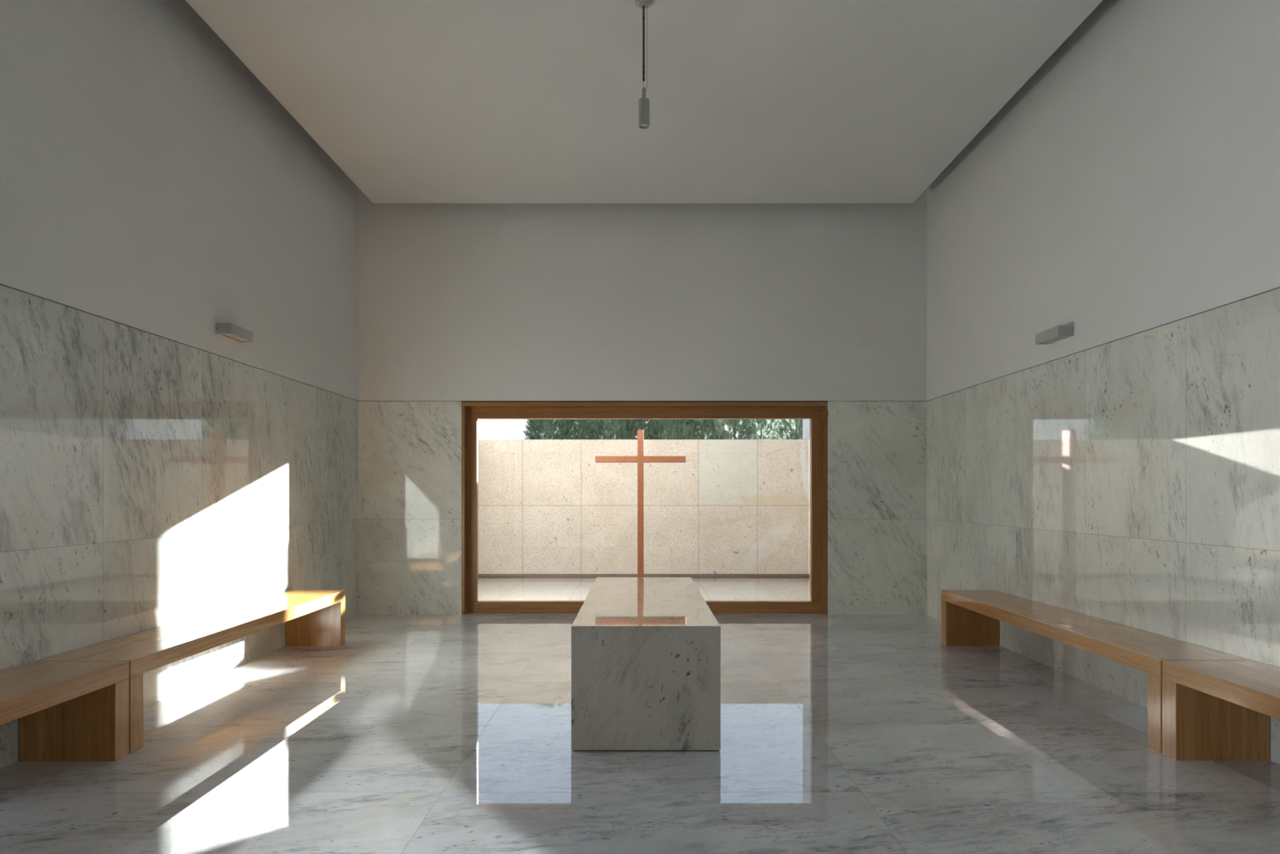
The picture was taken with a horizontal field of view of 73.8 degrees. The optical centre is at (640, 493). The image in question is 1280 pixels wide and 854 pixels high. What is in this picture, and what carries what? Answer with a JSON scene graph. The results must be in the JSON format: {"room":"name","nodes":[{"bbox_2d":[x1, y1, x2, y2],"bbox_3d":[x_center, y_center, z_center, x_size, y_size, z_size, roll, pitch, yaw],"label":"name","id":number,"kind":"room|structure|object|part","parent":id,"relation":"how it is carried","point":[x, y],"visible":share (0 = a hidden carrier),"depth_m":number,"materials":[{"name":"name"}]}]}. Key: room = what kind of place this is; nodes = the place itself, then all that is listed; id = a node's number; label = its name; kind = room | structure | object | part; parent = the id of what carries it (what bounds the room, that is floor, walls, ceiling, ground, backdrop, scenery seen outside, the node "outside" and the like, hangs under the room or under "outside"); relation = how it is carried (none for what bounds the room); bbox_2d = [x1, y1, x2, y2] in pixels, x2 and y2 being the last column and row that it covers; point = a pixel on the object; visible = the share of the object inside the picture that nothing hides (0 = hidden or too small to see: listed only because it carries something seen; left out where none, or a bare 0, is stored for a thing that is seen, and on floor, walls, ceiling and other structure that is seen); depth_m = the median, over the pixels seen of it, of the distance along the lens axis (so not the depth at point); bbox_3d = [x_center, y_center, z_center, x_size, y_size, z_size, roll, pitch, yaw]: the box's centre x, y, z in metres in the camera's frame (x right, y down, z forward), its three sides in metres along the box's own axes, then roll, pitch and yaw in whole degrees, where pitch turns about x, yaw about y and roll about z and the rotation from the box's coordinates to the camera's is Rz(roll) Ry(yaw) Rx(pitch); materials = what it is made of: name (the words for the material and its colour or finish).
{"room":"house of worship","nodes":[
{"label":"house of worship","id":0,"kind":"room"},
{"bbox_2d":[0,0,359,768],"bbox_3d":[-3.056,-1.025,3.292,0.300,4.550,11.585,0,0,0],"label":"wall","id":1,"kind":"structure","parent":0,"point":[158,467],"depth_m":5.18,"materials":[{"name":"paint"}]},
{"bbox_2d":[215,323,253,342],"bbox_3d":[-2.853,-1.127,6.000,0.105,0.074,0.338,0,0,0],"label":"wall lamp","id":2,"kind":"object","parent":1,"relation":"attached to","point":[234,332],"visible":1,"depth_m":5.92,"materials":[{"name":"white metal"}]},
{"bbox_2d":[222,333,248,341],"bbox_3d":[-2.845,-1.097,6.000,0.065,0.006,0.309,0,0,0],"label":"diffuser","id":3,"kind":"object","parent":2,"relation":"attached to","point":[236,337],"depth_m":6.00,"materials":[{"name":"white plastic"}]},
{"bbox_2d":[0,612,1279,853],"bbox_3d":[0.021,1.375,3.270,6.454,0.250,11.540,0,0,0],"label":"floor","id":4,"kind":"structure","parent":0,"point":[413,734],"depth_m":3.88,"materials":[{"name":"stone"}]},
{"bbox_2d":[0,660,128,760],"bbox_3d":[-2.677,1.026,2.596,0.454,0.447,2.985,0,0,0],"label":"bench","id":5,"kind":"object","parent":4,"relation":"on","point":[65,710],"visible":1,"depth_m":3.98,"materials":[{"name":"brown wood"}]},
{"bbox_3d":[-2.677,0.846,2.596,0.454,0.085,2.985,0,0,0],"label":"seat","id":6,"kind":"part","parent":5,"relation":"part of","materials":[{"name":"brown wood"}]},
{"bbox_2d":[37,590,345,753],"bbox_3d":[-2.677,1.026,5.590,0.454,0.447,2.985,0,0,0],"label":"bench","id":7,"kind":"object","parent":4,"relation":"on","point":[311,617],"visible":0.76,"depth_m":5.20,"materials":[{"name":"brown wood"}]},
{"bbox_3d":[-2.675,1.069,4.152,0.451,0.362,0.109,0,0,0],"label":"leg","id":8,"kind":"part","parent":7,"relation":"part of","materials":[{"name":"brown wood"}]},
{"bbox_3d":[-2.677,0.846,5.590,0.454,0.085,2.985,0,0,0],"label":"seat","id":9,"kind":"part","parent":7,"relation":"part of","materials":[{"name":"brown wood"}]},
{"bbox_3d":[-2.675,1.069,7.027,0.451,0.362,0.109,0,0,0],"label":"leg","id":10,"kind":"part","parent":7,"relation":"part of","materials":[{"name":"brown wood"}]},
{"bbox_2d":[571,577,720,751],"bbox_3d":[0.025,0.947,5.328,0.723,0.607,2.404,0,0,0],"label":"altar","id":11,"kind":"object","parent":4,"relation":"on","point":[646,651],"visible":1,"depth_m":4.13,"materials":[{"name":"stone"}]},
{"bbox_2d":[941,589,1252,752],"bbox_3d":[2.725,1.026,5.608,0.441,0.447,3.000,0,0,0],"label":"bench","id":12,"kind":"object","parent":4,"relation":"on","point":[969,617],"visible":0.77,"depth_m":5.20,"materials":[{"name":"brown wood"}]},
{"bbox_3d":[2.724,1.069,7.053,0.438,0.362,0.109,0,0,0],"label":"leg","id":13,"kind":"part","parent":12,"relation":"part of","materials":[{"name":"brown wood"}]},
{"bbox_3d":[2.725,0.846,5.608,0.441,0.085,3.000,0,0,0],"label":"seat","id":14,"kind":"part","parent":12,"relation":"part of","materials":[{"name":"brown wood"}]},
{"bbox_3d":[2.724,1.069,4.163,0.438,0.362,0.109,0,0,0],"label":"leg","id":15,"kind":"part","parent":12,"relation":"part of","materials":[{"name":"brown wood"}]},
{"bbox_2d":[1162,660,1279,759],"bbox_3d":[2.725,1.026,2.600,0.441,0.447,3.000,0,0,0],"label":"bench","id":16,"kind":"object","parent":4,"relation":"on","point":[1212,709],"visible":1,"depth_m":3.99,"materials":[{"name":"brown wood"}]},
{"bbox_3d":[2.725,0.846,2.600,0.441,0.085,3.000,0,0,0],"label":"seat","id":17,"kind":"part","parent":16,"relation":"part of","materials":[{"name":"brown wood"}]},
{"bbox_2d":[358,187,926,614],"bbox_3d":[0.021,-1.025,8.935,5.854,4.550,0.300,0,0,0],"label":"wall","id":18,"kind":"structure","parent":0,"point":[458,303],"depth_m":8.79,"materials":[{"name":"paint"}]},
{"bbox_2d":[462,400,827,614],"bbox_3d":[0.042,0.149,8.916,3.768,2.202,0.267,0,0,0],"label":"window","id":19,"kind":"structure","parent":18,"relation":"in","point":[816,411],"depth_m":8.92,"materials":[{"name":"brown wood"}]},
{"bbox_3d":[-1.762,0.176,8.958,0.101,1.918,0.074,0,0,0],"label":"frame","id":20,"kind":"part","parent":19,"relation":"part of","materials":[{"name":"brown wood"}]},
{"bbox_3d":[0.047,1.192,8.980,3.720,0.112,0.120,0,0,0],"label":"frame","id":21,"kind":"part","parent":19,"relation":"part of","materials":[{"name":"brown wood"}]},
{"bbox_3d":[0.047,-0.841,8.980,3.720,0.116,0.120,0,0,0],"label":"frame","id":22,"kind":"part","parent":19,"relation":"part of","materials":[{"name":"brown wood"}]},
{"bbox_3d":[1.849,0.176,8.980,0.116,1.918,0.118,0,0,0],"label":"frame","id":23,"kind":"part","parent":19,"relation":"part of","materials":[{"name":"brown wood"}]},
{"bbox_2d":[185,0,1102,203],"bbox_3d":[0.021,-3.255,3.292,6.454,0.690,11.585,0,0,0],"label":"ceiling","id":24,"kind":"structure","parent":0,"point":[415,101],"depth_m":6.09,"materials":[{"name":"paint"}]},
{"bbox_2d":[635,0,653,128],"bbox_3d":[0.020,-2.535,5.030,0.104,0.750,0.104,0,0,0],"label":"pendant lamp","id":25,"kind":"object","parent":24,"relation":"hanging from","point":[643,102],"visible":1,"depth_m":5.02,"materials":[{"name":"silver metal"}]},
{"bbox_3d":[0.018,-2.650,5.030,0.012,0.443,0.012,0,0,0],"label":"rod","id":26,"kind":"part","parent":25,"relation":"part of","materials":[{"name":"black metal"}]},
{"bbox_2d":[926,0,1279,764],"bbox_3d":[3.098,-1.025,3.292,0.300,4.550,11.585,0,0,0],"label":"wall","id":27,"kind":"structure","parent":0,"point":[1124,469],"depth_m":5.19,"materials":[{"name":"paint"}]},
{"bbox_2d":[1035,324,1073,344],"bbox_3d":[2.895,-1.107,5.973,0.106,0.071,0.336,0,0,0],"label":"wall lamp","id":28,"kind":"object","parent":27,"relation":"attached to","point":[1060,332],"visible":1,"depth_m":5.90,"materials":[{"name":"white metal"}]},
{"bbox_2d":[1038,335,1066,343],"bbox_3d":[2.887,-1.079,5.973,0.066,0.006,0.307,0,0,0],"label":"diffuser","id":29,"kind":"object","parent":28,"relation":"attached to","point":[1045,339],"depth_m":5.99,"materials":[{"name":"white plastic"}]},
{"label":"outside","id":30,"kind":"structure","parent":0,"visible":0},
{"bbox_3d":[0.000,1.900,29.000,80.000,0.300,82.000,0,0,0],"label":"ground","id":31,"kind":"structure","parent":30,"visible":0},
{"bbox_2d":[521,419,576,439],"bbox_3d":[-2.144,-0.404,20.216,1.522,4.308,1.586,0,0,22],"label":"cypress tree","id":32,"kind":"object","parent":31,"relation":"on","point":[548,429],"visible":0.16,"depth_m":19.84,"materials":[{"name":"green plant"}]},
{"bbox_2d":[559,419,606,439],"bbox_3d":[-1.415,-0.361,20.915,1.542,4.223,1.514,0,0,0],"label":"cypress tree","id":33,"kind":"object","parent":31,"relation":"on","point":[579,424],"visible":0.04,"depth_m":20.49,"materials":[{"name":"green plant"}]},
{"bbox_2d":[583,419,639,439],"bbox_3d":[-0.702,-0.404,20.196,1.537,4.308,1.555,0,0,0],"label":"cypress tree","id":34,"kind":"object","parent":31,"relation":"on","point":[600,426],"visible":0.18,"depth_m":19.87,"materials":[{"name":"green plant"}]},
{"bbox_2d":[620,419,659,439],"bbox_3d":[0.026,-0.361,20.893,1.532,4.223,1.470,0,0,-3],"label":"cypress tree","id":35,"kind":"object","parent":31,"relation":"on","point":[642,424],"visible":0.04,"depth_m":20.50,"materials":[{"name":"green plant"}]},
{"bbox_2d":[478,439,808,576],"bbox_3d":[-0.095,0.448,13.774,5.570,2.605,0.351,0,0,0],"label":"wall","id":36,"kind":"structure","parent":31,"relation":"on","point":[735,507],"depth_m":13.60,"materials":[{"name":"stone"}]},
{"bbox_2d":[478,576,809,599],"bbox_3d":[0.049,1.435,11.342,5.255,0.230,4.512,0,0,0],"label":"paving","id":37,"kind":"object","parent":31,"relation":"on","point":[490,588],"visible":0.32,"depth_m":12.06,"materials":[{"name":"granite"}]},
{"bbox_2d":[595,430,685,577],"bbox_3d":[0.000,0.273,11.742,1.240,2.274,0.205,0,0,0],"label":"cross","id":38,"kind":"object","parent":37,"relation":"in","point":[640,459],"visible":0.84,"depth_m":11.64,"materials":[{"name":"brown wood"}]},
{"bbox_2d":[647,419,697,439],"bbox_3d":[0.763,-0.361,20.230,1.513,4.223,1.512,0,0,0],"label":"cypress tree","id":39,"kind":"object","parent":31,"relation":"on","point":[663,428],"visible":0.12,"depth_m":19.85,"materials":[{"name":"green plant"}]},
{"bbox_2d":[679,419,727,439],"bbox_3d":[1.509,-0.404,20.875,1.545,4.308,1.561,0,0,0],"label":"cypress tree","id":40,"kind":"object","parent":31,"relation":"on","point":[704,426],"visible":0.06,"depth_m":20.48,"materials":[{"name":"green plant"}]},
{"bbox_2d":[710,419,759,439],"bbox_3d":[2.223,-0.332,20.199,1.393,4.164,1.420,0,0,0],"label":"cypress tree","id":41,"kind":"object","parent":31,"relation":"on","point":[733,424],"visible":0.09,"depth_m":19.97,"materials":[{"name":"green plant"}]},
{"bbox_2d":[741,419,781,439],"bbox_3d":[2.967,-0.376,20.908,1.429,4.251,1.439,0,0,0],"label":"cypress tree","id":42,"kind":"object","parent":31,"relation":"on","point":[762,423],"visible":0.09,"depth_m":20.64,"materials":[{"name":"green plant"}]},
{"bbox_2d":[770,419,802,439],"bbox_3d":[3.690,-0.332,20.201,1.405,4.164,1.443,0,0,0],"label":"cypress tree","id":43,"kind":"object","parent":31,"relation":"on","point":[798,424],"visible":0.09,"depth_m":20.01,"materials":[{"name":"green plant"}]},
{"bbox_2d":[802,419,809,576],"bbox_3d":[2.834,-0.450,11.617,0.312,4.400,5.065,0,0,0],"label":"wall","id":44,"kind":"structure","parent":31,"relation":"on","point":[806,423],"depth_m":13.60,"materials":[{"name":"white paint"}]}
]}

